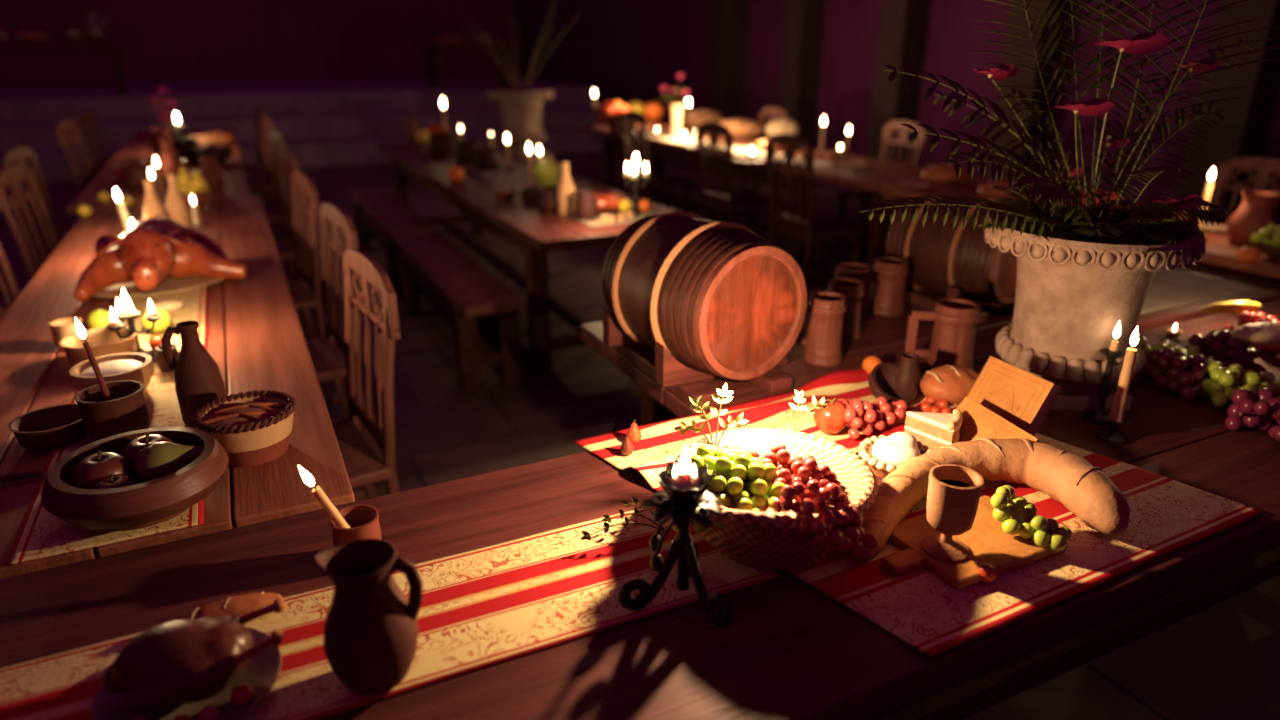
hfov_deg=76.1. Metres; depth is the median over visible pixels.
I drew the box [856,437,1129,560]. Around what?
loaf
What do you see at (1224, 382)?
grape bunch
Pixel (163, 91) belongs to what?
leafy sprig
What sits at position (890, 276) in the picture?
wooden tankard
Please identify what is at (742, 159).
plate
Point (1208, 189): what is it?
candle
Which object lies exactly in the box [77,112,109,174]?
dining chair
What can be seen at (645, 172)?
candle
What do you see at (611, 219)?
cheese cube
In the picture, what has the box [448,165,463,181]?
apple
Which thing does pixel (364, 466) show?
dining chair
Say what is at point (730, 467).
grape bunch
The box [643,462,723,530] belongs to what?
candle holder
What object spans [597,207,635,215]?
platter
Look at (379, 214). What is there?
bench
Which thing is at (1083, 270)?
urn planter
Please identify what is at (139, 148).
banquet table
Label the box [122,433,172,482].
apple
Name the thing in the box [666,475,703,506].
socket
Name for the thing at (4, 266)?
dining chair
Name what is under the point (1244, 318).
grape bunch
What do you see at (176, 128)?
candle stand
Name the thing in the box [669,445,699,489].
candle
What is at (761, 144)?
bread loaf
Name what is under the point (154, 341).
apple
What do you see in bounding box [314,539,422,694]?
jug
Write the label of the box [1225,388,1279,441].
grape bunch
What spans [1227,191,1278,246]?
jug
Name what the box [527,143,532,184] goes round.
candle
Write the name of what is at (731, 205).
dining chair
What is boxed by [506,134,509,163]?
candle
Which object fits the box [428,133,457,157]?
pot
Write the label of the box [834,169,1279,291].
banquet table
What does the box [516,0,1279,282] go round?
wall
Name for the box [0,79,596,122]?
trim
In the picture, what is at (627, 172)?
candle
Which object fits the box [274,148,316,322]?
dining chair
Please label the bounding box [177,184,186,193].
pear
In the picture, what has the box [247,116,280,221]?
dining chair
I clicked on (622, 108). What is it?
pomegranate
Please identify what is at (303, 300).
dining chair
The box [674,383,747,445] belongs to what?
leafy sprig
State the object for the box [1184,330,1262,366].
grape bunch
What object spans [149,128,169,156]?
pot
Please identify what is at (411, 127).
bottle
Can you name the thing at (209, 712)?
cherry tomato
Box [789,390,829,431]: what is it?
leafy sprig
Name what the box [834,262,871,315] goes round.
wooden tankard
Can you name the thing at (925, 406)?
cherry
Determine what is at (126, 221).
candle
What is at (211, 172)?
vase
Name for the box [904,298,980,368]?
wooden tankard
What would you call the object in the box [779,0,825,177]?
trim
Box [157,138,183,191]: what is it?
vase
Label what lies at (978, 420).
cheese wedge
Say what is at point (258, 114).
dining chair
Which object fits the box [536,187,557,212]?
pot
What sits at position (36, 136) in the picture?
trim
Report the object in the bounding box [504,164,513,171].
candlestick
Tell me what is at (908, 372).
jug
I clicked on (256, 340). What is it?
banquet table
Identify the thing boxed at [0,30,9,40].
bread loaf
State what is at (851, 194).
dining chair
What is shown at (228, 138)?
bread loaf
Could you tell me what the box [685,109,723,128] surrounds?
bread loaf
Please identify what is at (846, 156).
candlestick
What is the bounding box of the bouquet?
[660,73,689,104]
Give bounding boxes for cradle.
[602,306,791,407]
[905,283,1014,324]
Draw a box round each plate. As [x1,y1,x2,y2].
[90,627,281,719]
[733,157,764,162]
[829,161,867,166]
[883,181,928,188]
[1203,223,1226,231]
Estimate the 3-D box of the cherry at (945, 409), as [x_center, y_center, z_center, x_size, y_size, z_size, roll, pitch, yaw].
[0.661,0.113,1.763,0.025,0.025,0.025,0,21,0]
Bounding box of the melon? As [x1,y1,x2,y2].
[533,158,561,186]
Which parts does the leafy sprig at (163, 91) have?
stem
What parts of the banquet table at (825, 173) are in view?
leg, leg, leg, leg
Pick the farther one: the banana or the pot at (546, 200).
the pot at (546, 200)
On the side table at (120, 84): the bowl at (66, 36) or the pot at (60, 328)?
the bowl at (66, 36)
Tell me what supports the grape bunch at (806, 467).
in the fruit basket
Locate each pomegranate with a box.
[116,164,124,180]
[127,159,143,165]
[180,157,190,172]
[599,103,608,114]
[602,106,613,114]
[609,102,619,113]
[618,103,627,113]
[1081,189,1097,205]
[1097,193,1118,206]
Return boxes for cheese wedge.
[957,396,1042,482]
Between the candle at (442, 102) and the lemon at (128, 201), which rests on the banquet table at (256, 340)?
the lemon at (128, 201)
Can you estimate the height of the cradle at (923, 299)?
0.098 m
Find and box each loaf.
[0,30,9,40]
[15,31,51,40]
[143,301,183,311]
[182,591,281,619]
[192,135,225,146]
[202,131,235,144]
[474,35,492,42]
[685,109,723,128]
[719,119,762,136]
[755,140,795,150]
[766,118,798,136]
[827,150,845,159]
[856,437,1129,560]
[920,365,978,404]
[922,163,969,184]
[978,179,1040,202]
[1165,209,1189,219]
[1232,322,1279,344]
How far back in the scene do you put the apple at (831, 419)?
1.66 m
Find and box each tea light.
[680,132,687,138]
[746,146,757,157]
[1166,324,1181,336]
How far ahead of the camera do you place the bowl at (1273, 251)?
3.09 m
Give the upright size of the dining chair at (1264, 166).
0.986 m
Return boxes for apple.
[72,451,132,488]
[91,473,136,488]
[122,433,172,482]
[148,334,162,349]
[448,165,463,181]
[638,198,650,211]
[813,398,846,433]
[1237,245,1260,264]
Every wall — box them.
[0,0,519,83]
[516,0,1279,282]
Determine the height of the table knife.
0.016 m
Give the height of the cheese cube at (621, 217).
0.030 m
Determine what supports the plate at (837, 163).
on the banquet table at (825, 173)
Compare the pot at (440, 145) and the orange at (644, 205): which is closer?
the orange at (644, 205)
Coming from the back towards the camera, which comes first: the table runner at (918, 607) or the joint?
the joint
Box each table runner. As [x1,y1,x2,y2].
[0,507,779,719]
[5,285,208,565]
[423,146,659,225]
[573,369,1263,656]
[646,133,831,166]
[1141,266,1260,313]
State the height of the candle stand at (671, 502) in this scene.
0.210 m
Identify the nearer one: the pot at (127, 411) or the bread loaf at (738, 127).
the pot at (127, 411)
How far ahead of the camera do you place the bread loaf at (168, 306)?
2.48 m
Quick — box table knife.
[0,471,47,482]
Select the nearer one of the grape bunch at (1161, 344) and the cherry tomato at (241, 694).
the cherry tomato at (241, 694)
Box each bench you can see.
[351,189,435,296]
[393,230,524,393]
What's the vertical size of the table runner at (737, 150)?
0.006 m
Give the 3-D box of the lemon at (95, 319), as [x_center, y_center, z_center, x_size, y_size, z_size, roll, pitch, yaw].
[-1.511,-0.107,2.289,0.068,0.068,0.068,0,21,0]
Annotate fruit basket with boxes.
[673,428,877,568]
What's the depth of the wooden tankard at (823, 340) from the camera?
2.06 m
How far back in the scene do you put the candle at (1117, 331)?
1.71 m
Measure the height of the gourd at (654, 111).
0.224 m
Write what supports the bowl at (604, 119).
on the banquet table at (825, 173)
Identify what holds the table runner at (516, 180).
on the banquet table at (535, 233)
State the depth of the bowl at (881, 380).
1.84 m
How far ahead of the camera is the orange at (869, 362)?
1.98 m
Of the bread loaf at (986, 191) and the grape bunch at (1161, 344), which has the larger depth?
the bread loaf at (986, 191)
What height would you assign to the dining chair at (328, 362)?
0.986 m
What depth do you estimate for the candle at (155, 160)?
4.53 m
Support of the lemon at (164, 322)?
on the table runner at (41, 534)
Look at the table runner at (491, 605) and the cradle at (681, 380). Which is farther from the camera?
the cradle at (681, 380)
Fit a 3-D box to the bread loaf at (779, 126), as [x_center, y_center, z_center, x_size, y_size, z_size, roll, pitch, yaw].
[1.279,-2.076,7.324,0.300,0.179,0.220,-4,21,-11]
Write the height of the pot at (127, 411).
0.105 m
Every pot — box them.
[48,317,81,351]
[59,327,137,365]
[74,380,149,441]
[121,165,154,190]
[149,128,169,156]
[173,137,200,162]
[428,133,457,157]
[454,139,481,164]
[473,147,500,170]
[521,187,540,203]
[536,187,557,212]
[575,190,597,220]
[608,114,629,133]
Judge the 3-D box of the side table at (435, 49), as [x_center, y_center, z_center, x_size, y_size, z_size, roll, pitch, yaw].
[-2.758,-4.780,13.288,1.499,0.700,0.696,-10,23,-24]
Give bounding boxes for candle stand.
[106,311,161,356]
[171,125,191,136]
[618,462,733,626]
[623,168,649,214]
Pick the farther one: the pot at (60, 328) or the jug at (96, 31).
the jug at (96, 31)
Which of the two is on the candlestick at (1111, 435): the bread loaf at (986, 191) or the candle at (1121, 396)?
the candle at (1121, 396)
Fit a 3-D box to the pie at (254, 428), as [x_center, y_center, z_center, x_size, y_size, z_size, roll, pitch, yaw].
[-0.772,0.138,1.612,0.186,0.097,0.186,3,21,7]
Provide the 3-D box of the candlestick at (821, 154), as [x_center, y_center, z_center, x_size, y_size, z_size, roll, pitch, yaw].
[1.340,-1.528,6.037,0.060,0.069,0.060,0,21,0]
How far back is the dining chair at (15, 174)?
3.95 m
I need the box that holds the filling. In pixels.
[80,360,143,375]
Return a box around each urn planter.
[461,1,580,153]
[857,0,1279,409]
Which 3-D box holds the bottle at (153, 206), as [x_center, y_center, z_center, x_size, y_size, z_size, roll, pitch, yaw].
[-2.065,-0.643,3.470,0.088,0.238,0.088,0,21,0]
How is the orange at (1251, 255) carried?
on the banquet table at (1220, 251)
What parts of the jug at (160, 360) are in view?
handle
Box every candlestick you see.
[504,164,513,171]
[592,107,597,127]
[817,148,824,157]
[844,149,849,160]
[1082,348,1125,424]
[1096,414,1128,444]
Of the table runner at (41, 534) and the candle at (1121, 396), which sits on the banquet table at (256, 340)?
the table runner at (41, 534)
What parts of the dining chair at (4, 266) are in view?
rail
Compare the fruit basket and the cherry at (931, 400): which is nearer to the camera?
the fruit basket
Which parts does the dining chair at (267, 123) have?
seat, crest rail, rail, leg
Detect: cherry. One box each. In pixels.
[920,402,931,411]
[925,396,936,403]
[929,405,940,412]
[937,399,948,407]
[941,406,951,413]
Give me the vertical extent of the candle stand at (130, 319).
0.120 m
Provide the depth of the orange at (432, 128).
7.39 m
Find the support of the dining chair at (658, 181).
on the floor
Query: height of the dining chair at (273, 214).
0.986 m
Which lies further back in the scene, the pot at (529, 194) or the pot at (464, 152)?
the pot at (464, 152)
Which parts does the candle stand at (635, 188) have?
arm, arm, stem, arm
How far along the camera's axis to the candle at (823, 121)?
5.98 m
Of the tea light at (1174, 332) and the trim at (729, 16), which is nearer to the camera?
the tea light at (1174, 332)
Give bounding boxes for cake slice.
[904,409,962,448]
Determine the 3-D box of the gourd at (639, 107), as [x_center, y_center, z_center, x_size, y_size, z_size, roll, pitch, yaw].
[-0.045,-2.832,9.239,0.220,0.224,0.220,0,21,0]
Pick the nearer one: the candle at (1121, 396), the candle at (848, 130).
the candle at (1121, 396)
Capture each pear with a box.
[134,441,203,481]
[177,164,191,186]
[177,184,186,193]
[185,178,200,193]
[191,168,206,190]
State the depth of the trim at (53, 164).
11.33 m
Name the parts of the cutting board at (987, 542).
handle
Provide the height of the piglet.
0.210 m
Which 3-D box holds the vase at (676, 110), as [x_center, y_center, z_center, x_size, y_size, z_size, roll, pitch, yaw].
[0.329,-2.169,7.414,0.135,0.290,0.135,0,21,0]
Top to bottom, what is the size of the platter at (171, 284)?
0.016 m
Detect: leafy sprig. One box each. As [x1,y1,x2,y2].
[149,85,176,137]
[580,496,664,540]
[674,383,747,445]
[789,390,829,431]
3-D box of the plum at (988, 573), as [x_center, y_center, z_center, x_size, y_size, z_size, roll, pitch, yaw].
[0.517,0.318,1.217,0.028,0.028,0.028,0,21,0]
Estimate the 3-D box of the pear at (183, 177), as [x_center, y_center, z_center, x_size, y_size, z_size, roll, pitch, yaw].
[-2.265,-0.917,4.058,0.072,0.112,0.072,0,21,0]
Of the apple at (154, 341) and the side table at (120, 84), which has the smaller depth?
the apple at (154, 341)
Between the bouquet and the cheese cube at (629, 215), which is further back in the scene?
the bouquet
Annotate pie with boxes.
[192,390,295,467]
[858,432,930,478]
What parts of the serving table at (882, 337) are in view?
leg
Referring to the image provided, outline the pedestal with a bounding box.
[515,151,551,161]
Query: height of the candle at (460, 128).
0.154 m
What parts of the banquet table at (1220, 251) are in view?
leg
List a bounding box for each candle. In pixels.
[75,317,111,400]
[108,308,121,326]
[115,189,130,230]
[115,298,120,316]
[119,289,137,316]
[146,299,159,317]
[149,169,157,195]
[154,157,164,193]
[174,114,181,126]
[191,196,201,225]
[298,465,350,527]
[441,97,445,128]
[459,125,462,139]
[490,133,492,146]
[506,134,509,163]
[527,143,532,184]
[538,145,540,160]
[624,162,630,175]
[631,163,637,178]
[632,154,638,168]
[642,163,649,175]
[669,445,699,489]
[820,117,824,148]
[846,126,849,149]
[1109,321,1120,350]
[1109,326,1138,421]
[1196,168,1213,228]
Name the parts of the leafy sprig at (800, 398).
stem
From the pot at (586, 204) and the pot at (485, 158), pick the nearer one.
the pot at (586, 204)
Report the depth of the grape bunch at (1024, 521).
1.29 m
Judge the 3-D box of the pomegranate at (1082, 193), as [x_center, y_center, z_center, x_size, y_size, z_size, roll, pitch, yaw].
[2.050,-0.731,3.746,0.100,0.102,0.100,0,21,0]
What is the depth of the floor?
3.63 m
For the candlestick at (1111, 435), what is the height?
0.045 m
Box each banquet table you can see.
[0,195,354,578]
[0,300,1279,719]
[67,128,250,215]
[375,142,675,374]
[583,122,925,273]
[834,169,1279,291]
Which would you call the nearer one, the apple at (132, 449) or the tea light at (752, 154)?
the apple at (132, 449)
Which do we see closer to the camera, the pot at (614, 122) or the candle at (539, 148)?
the candle at (539, 148)
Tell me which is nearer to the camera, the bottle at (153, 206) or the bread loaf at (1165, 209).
the bottle at (153, 206)
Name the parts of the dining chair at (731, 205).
leg, crest rail, rail, leg, seat, leg, leg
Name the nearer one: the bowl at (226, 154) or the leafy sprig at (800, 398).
the leafy sprig at (800, 398)
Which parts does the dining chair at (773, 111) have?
leg, leg, seat, leg, crest rail, leg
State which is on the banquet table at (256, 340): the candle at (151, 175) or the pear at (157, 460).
the candle at (151, 175)
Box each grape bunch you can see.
[672,444,785,532]
[743,442,877,555]
[772,481,841,546]
[838,396,906,438]
[991,485,1071,551]
[1137,335,1200,362]
[1137,348,1240,400]
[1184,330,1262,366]
[1200,359,1279,406]
[1222,312,1279,350]
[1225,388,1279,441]
[1251,223,1279,246]
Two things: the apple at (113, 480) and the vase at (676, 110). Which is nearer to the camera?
the apple at (113, 480)
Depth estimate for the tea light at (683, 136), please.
7.31 m
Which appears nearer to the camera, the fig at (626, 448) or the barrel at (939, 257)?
the fig at (626, 448)
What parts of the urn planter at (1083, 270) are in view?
flower, flower stem, flower, flower stem, flower, egg moulding, flower stem, flower stem, flower, flower, flower stem, flower, flower stem, flower, flower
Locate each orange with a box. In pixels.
[416,129,428,142]
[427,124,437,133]
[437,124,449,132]
[862,356,881,373]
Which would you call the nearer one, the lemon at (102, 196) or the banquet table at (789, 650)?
the banquet table at (789, 650)
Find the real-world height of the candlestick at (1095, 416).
0.160 m
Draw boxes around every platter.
[93,276,223,296]
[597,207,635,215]
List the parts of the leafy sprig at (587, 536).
stem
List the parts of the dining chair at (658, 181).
leg, crest rail, rail, leg, seat, leg, leg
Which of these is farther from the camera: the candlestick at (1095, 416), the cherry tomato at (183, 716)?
the candlestick at (1095, 416)
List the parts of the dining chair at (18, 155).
crest rail, leg, leg, rail, seat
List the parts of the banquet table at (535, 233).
leg, leg, leg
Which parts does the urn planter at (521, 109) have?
egg moulding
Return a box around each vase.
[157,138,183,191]
[199,155,224,193]
[669,104,683,137]
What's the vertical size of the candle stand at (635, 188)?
0.220 m
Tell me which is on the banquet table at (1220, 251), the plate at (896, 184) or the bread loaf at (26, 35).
the plate at (896, 184)
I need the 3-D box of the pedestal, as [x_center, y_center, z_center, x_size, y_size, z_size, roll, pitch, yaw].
[-1.044,-1.561,7.432,0.420,0.640,0.420,-10,23,-24]
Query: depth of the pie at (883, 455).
1.49 m
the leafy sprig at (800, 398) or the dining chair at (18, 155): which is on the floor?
the dining chair at (18, 155)
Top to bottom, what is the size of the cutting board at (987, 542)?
0.018 m
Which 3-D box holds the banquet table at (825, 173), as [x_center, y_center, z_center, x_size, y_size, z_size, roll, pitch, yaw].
[0.667,-1.557,7.267,0.796,0.750,4.180,-10,23,-24]
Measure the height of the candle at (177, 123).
0.107 m
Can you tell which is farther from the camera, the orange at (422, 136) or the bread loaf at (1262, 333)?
the orange at (422, 136)
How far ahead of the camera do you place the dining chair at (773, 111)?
7.94 m
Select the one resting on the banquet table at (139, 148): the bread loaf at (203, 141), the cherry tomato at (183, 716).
the bread loaf at (203, 141)
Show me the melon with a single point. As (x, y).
(547, 172)
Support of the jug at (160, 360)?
on the table runner at (41, 534)
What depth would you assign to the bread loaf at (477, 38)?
13.17 m
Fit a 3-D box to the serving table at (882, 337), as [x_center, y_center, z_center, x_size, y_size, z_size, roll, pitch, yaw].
[0.972,0.188,2.673,2.219,0.750,0.716,-10,23,-24]
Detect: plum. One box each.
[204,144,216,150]
[978,564,996,582]
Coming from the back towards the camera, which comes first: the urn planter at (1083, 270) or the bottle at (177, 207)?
the bottle at (177, 207)
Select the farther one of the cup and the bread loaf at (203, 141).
the bread loaf at (203, 141)
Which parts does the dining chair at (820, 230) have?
leg, rail, crest rail, leg, leg, seat, leg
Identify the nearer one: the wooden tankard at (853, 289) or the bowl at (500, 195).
the wooden tankard at (853, 289)
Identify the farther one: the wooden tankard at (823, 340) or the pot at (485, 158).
the pot at (485, 158)
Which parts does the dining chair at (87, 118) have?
crest rail, leg, leg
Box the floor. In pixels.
[0,150,1279,719]
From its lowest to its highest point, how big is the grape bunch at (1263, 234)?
0.096 m
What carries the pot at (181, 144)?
on the banquet table at (139, 148)
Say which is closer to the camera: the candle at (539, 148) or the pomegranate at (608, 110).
the candle at (539, 148)
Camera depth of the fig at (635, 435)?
1.63 m
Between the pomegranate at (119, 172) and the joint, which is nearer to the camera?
the joint
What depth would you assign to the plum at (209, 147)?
5.64 m
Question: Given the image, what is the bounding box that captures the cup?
[329,504,381,547]
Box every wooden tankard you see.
[795,291,846,365]
[827,278,864,339]
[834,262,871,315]
[869,257,909,315]
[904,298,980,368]
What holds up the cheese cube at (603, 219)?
on the table runner at (516, 180)
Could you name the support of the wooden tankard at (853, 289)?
on the serving table at (882, 337)
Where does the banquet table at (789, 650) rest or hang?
on the floor
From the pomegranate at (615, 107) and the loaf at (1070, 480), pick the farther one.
the pomegranate at (615, 107)
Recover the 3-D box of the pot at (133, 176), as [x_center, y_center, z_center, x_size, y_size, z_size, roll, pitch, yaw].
[-2.860,-1.037,4.660,0.160,0.130,0.160,0,21,0]
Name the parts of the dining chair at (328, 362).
seat, leg, rail, crest rail, leg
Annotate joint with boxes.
[596,193,626,211]
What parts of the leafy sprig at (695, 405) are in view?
stem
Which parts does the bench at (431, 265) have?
leg, leg, leg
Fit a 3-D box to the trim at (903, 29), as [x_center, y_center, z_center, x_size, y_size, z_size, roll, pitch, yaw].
[2.558,-3.974,7.644,0.300,5.000,0.340,-10,23,-24]
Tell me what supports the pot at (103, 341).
on the table runner at (41, 534)
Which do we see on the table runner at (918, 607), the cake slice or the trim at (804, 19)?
the cake slice
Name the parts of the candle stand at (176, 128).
stem, arm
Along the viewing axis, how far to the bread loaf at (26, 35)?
10.68 m
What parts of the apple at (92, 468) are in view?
stem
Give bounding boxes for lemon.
[76,204,91,216]
[96,191,109,202]
[120,195,133,206]
[619,199,631,212]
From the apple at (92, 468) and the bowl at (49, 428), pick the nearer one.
the apple at (92, 468)
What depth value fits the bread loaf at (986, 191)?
4.24 m
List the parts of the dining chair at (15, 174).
leg, crest rail, rail, leg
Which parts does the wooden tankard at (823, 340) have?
handle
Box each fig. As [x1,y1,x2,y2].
[620,434,633,455]
[626,420,641,443]
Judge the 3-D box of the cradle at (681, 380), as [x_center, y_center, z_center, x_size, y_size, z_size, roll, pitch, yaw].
[0.131,-0.049,2.049,0.340,0.136,0.500,-10,23,-24]
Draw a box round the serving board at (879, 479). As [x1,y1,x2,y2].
[855,452,882,485]
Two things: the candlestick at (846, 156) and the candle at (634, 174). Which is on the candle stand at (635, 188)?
the candle at (634, 174)
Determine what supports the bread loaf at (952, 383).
on the table runner at (918, 607)
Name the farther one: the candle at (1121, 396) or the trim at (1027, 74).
the trim at (1027, 74)
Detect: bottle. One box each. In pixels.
[143,180,166,218]
[166,174,192,228]
[406,109,417,142]
[557,162,575,215]
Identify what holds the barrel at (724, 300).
on the cradle at (681, 380)
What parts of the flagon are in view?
handle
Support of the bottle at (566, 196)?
on the table runner at (516, 180)
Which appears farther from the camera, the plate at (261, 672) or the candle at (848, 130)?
the candle at (848, 130)
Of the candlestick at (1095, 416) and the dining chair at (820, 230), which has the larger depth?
the dining chair at (820, 230)
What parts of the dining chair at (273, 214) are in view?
seat, rail, crest rail, leg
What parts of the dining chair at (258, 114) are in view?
seat, crest rail, rail, leg, leg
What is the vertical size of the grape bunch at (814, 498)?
0.075 m
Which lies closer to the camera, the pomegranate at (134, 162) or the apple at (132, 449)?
the apple at (132, 449)
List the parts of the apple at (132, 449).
stem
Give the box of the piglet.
[74,214,247,300]
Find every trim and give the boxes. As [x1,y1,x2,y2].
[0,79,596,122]
[0,105,602,151]
[0,128,631,182]
[709,0,746,163]
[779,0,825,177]
[867,0,930,201]
[986,0,1073,181]
[1174,0,1279,217]
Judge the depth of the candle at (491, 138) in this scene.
5.62 m
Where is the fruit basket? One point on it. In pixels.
(761, 539)
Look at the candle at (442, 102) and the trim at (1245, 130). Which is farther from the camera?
the candle at (442, 102)
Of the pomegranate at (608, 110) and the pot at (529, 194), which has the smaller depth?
the pot at (529, 194)
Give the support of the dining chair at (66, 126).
on the floor
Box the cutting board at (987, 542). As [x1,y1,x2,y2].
[882,496,1067,589]
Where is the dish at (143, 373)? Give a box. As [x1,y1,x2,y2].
[70,353,153,393]
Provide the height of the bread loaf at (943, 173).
0.123 m
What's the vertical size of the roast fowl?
0.083 m
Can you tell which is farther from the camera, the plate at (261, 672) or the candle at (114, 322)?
the candle at (114, 322)
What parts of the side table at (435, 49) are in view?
leg, leg, leg, leg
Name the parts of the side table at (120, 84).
leg, leg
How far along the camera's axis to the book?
1.64 m
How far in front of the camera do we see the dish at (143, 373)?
1.85 m
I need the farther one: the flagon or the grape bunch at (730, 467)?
the flagon
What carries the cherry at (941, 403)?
on the table runner at (918, 607)
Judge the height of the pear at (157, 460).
0.080 m
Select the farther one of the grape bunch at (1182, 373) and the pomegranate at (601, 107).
the pomegranate at (601, 107)
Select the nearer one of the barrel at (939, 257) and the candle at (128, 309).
the candle at (128, 309)
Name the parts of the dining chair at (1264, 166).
leg, seat, crest rail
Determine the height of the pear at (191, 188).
0.112 m
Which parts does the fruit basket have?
handle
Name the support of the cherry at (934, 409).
on the table runner at (918, 607)
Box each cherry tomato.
[173,714,192,719]
[198,705,220,719]
[230,683,253,705]
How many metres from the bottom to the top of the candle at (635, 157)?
0.082 m
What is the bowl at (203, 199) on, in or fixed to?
on the banquet table at (256, 340)
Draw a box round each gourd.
[627,99,644,115]
[644,100,663,120]
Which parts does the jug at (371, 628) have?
handle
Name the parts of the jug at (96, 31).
handle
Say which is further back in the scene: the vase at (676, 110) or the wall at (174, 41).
the wall at (174, 41)
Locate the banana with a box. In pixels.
[1200,300,1261,313]
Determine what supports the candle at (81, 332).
in the pot at (127, 411)
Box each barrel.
[602,211,806,379]
[885,194,1016,303]
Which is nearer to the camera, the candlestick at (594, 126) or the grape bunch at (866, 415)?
the grape bunch at (866, 415)
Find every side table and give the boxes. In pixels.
[0,41,132,96]
[417,43,519,89]
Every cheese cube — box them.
[600,216,607,222]
[608,216,615,222]
[618,214,625,220]
[626,212,633,218]
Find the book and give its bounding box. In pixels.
[968,356,1061,435]
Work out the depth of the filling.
1.86 m
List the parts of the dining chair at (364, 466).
seat, leg, rail, crest rail, leg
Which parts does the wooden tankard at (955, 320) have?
handle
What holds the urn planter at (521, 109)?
on the pedestal
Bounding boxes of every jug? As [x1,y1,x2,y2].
[79,11,106,41]
[150,344,179,371]
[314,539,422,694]
[895,353,920,393]
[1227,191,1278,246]
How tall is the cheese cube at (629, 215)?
0.030 m
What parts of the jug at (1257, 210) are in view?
handle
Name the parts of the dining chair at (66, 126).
crest rail, leg, leg, rail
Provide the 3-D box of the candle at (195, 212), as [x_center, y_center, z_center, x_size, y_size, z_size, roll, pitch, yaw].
[-2.020,-0.681,3.709,0.034,0.139,0.034,0,21,0]
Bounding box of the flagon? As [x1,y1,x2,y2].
[161,320,225,426]
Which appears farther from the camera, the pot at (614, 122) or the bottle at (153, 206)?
the pot at (614, 122)
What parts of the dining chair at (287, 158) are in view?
seat, leg, rail, crest rail, leg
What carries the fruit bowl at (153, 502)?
on the table runner at (41, 534)
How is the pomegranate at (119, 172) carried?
on the banquet table at (139, 148)
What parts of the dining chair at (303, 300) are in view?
seat, leg, rail, crest rail, leg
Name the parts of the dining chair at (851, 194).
leg, seat, leg, crest rail, leg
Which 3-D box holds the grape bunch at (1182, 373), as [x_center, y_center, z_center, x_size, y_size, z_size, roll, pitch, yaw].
[1.300,0.016,1.930,0.225,0.098,0.166,-9,22,-22]
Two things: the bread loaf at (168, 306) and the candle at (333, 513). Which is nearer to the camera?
the candle at (333, 513)
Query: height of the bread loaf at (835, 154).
0.066 m
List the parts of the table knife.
blade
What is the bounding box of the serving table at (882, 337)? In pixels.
[579,266,1279,424]
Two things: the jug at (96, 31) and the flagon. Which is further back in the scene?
the jug at (96, 31)
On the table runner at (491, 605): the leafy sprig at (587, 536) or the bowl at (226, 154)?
the leafy sprig at (587, 536)
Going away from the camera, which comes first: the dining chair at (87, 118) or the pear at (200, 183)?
the pear at (200, 183)
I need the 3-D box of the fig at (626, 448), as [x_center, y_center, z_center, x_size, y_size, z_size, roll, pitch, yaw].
[-0.025,0.165,1.595,0.028,0.044,0.028,0,21,0]
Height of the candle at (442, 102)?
0.244 m
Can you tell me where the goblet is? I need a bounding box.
[922,464,983,561]
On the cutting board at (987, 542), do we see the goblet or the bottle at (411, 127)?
the goblet
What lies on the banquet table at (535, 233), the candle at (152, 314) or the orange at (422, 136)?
the orange at (422, 136)
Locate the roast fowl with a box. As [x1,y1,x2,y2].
[103,598,284,712]
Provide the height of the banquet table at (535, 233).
0.750 m
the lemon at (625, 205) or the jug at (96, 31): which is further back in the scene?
the jug at (96, 31)
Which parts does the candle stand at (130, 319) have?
arm, arm, arm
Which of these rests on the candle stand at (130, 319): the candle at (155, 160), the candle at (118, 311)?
the candle at (118, 311)
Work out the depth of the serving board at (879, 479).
1.50 m
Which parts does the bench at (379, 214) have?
leg, leg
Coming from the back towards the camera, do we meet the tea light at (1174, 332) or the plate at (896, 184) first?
the plate at (896, 184)
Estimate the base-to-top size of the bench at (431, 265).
0.450 m
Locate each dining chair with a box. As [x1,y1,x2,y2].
[0,147,66,262]
[0,164,58,279]
[0,245,19,318]
[55,120,94,193]
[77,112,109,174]
[243,107,273,206]
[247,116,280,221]
[264,130,294,265]
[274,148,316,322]
[287,171,343,385]
[305,202,381,457]
[330,249,400,501]
[620,110,693,212]
[695,122,784,245]
[722,107,787,215]
[765,134,867,287]
[835,121,926,243]
[1197,157,1279,281]
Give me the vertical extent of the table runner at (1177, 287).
0.017 m
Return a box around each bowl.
[8,404,85,451]
[41,427,228,529]
[55,32,87,40]
[183,188,213,210]
[188,147,232,163]
[493,191,515,200]
[595,113,609,124]
[868,363,916,404]
[1259,240,1279,260]
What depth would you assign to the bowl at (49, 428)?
1.65 m
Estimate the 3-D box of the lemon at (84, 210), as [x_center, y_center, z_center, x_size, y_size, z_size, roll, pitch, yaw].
[-2.654,-0.714,3.900,0.063,0.060,0.064,17,27,38]
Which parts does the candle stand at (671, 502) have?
stem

